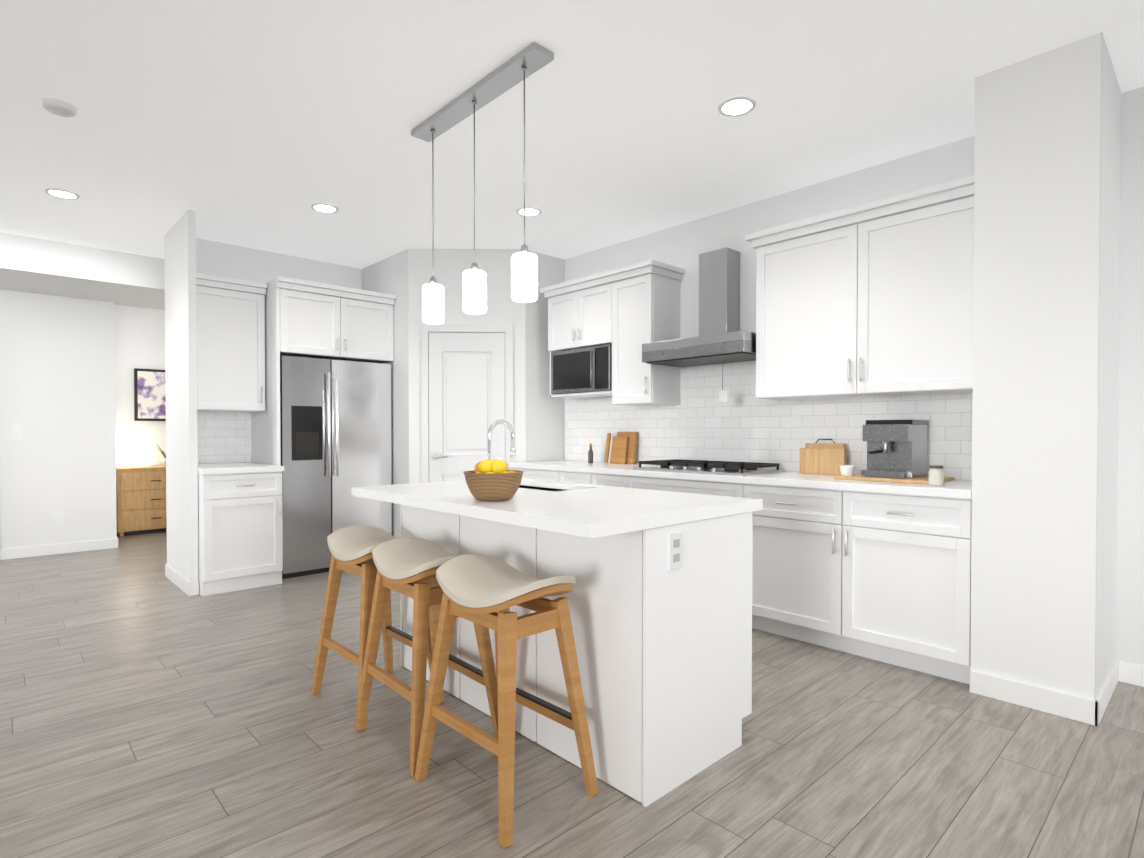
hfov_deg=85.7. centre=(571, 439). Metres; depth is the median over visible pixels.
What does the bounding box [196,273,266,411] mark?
upper cabinet
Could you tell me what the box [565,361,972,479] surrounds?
tile backsplash
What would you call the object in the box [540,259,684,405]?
upper cabinet
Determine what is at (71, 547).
baseboard
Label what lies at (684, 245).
wall
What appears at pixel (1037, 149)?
wall
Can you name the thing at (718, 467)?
cooktop
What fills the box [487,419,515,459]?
faucet
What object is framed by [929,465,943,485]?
jar
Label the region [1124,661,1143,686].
baseboard
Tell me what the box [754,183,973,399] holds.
upper cabinet
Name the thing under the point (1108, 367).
wall
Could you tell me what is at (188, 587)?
baseboard
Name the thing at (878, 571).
base cabinet
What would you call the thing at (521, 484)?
sink
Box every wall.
[0,289,116,548]
[115,304,165,466]
[164,233,361,565]
[167,209,197,581]
[362,248,564,537]
[565,86,1143,664]
[970,32,1101,699]
[1095,32,1121,698]
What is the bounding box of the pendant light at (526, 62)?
[411,42,553,323]
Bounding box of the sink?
[520,482,562,489]
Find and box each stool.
[311,526,444,730]
[354,537,497,776]
[414,554,598,847]
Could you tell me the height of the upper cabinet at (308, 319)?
2.380 m
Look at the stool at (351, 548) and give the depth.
2.72 m
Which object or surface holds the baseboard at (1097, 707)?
attached to the wall at (1108, 367)
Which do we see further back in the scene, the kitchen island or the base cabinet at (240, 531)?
the base cabinet at (240, 531)
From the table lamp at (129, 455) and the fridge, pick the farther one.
the table lamp at (129, 455)
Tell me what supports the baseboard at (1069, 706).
attached to the wall at (1037, 149)
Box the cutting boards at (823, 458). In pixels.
[800,439,846,474]
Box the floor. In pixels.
[0,528,1143,857]
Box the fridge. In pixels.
[280,355,391,578]
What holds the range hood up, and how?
attached to the wall at (684, 245)
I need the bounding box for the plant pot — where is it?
[157,444,165,465]
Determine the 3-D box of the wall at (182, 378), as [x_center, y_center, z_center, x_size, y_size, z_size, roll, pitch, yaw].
[-2.947,-0.261,4.662,0.050,2.750,0.700,-1,1,-43]
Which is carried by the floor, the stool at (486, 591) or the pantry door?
the stool at (486, 591)
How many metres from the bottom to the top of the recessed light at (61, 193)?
0.005 m
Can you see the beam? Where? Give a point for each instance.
(38, 266)
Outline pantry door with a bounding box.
[421,324,512,482]
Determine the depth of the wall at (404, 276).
5.35 m
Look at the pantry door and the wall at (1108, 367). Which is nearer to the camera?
the wall at (1108, 367)
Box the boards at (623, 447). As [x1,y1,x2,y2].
[588,432,637,463]
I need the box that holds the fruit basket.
[463,459,523,500]
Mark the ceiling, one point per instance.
(260, 124)
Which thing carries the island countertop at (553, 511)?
on the kitchen island
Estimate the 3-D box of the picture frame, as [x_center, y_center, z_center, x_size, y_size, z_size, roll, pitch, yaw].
[-5.001,-0.530,7.438,0.460,0.620,0.032,-1,1,-43]
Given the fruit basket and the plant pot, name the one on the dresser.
the plant pot
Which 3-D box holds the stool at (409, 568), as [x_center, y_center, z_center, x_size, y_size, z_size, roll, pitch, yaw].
[-0.558,0.777,2.391,0.386,0.734,0.490,-1,1,-42]
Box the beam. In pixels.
[0,232,164,309]
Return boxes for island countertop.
[351,482,706,537]
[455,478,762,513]
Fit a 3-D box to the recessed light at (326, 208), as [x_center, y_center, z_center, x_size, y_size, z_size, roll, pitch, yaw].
[-1.744,-1.629,4.348,0.183,0.005,0.183,0,1,23]
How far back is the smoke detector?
2.95 m
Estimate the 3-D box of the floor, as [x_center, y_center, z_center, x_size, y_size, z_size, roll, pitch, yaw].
[-1.418,1.164,2.618,11.500,0.050,14.000,-1,1,-43]
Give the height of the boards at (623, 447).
0.260 m
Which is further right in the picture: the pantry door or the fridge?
the pantry door
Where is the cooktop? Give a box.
[633,459,783,474]
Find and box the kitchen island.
[400,506,762,806]
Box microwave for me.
[551,344,611,393]
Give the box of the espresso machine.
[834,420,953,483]
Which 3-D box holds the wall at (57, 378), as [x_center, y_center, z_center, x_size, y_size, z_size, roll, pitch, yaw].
[-6.785,-0.116,4.230,5.900,2.470,0.120,-1,1,-43]
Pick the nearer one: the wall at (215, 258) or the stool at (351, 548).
the stool at (351, 548)
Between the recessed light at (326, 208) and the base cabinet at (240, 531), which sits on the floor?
the base cabinet at (240, 531)
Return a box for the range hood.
[642,247,755,366]
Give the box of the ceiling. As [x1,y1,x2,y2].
[0,0,1143,268]
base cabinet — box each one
[198,462,283,595]
[509,460,971,683]
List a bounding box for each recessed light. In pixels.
[44,188,79,199]
[311,203,338,212]
[516,207,541,216]
[717,96,756,116]
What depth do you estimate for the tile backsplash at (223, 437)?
5.16 m
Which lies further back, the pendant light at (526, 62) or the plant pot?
the plant pot
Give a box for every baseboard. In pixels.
[0,537,117,559]
[165,564,195,595]
[969,670,1087,723]
[1088,659,1123,725]
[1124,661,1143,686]
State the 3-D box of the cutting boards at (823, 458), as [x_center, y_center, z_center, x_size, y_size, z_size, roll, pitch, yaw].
[1.553,0.105,3.801,0.070,0.217,0.280,-1,1,-43]
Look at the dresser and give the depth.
7.00 m
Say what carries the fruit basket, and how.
on the island countertop at (553, 511)
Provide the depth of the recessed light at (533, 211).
4.41 m
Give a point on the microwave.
(583, 370)
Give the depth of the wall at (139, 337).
7.31 m
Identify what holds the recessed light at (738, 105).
in the ceiling
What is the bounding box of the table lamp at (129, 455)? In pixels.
[119,446,139,466]
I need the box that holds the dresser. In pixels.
[116,465,166,535]
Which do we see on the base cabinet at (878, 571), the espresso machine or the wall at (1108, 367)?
the espresso machine
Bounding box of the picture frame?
[134,368,165,420]
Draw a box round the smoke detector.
[42,98,76,116]
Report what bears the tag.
hanging from the range hood
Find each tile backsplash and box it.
[197,411,250,463]
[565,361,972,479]
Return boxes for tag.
[719,380,726,401]
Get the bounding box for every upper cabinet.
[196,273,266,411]
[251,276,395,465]
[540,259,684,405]
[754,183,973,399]

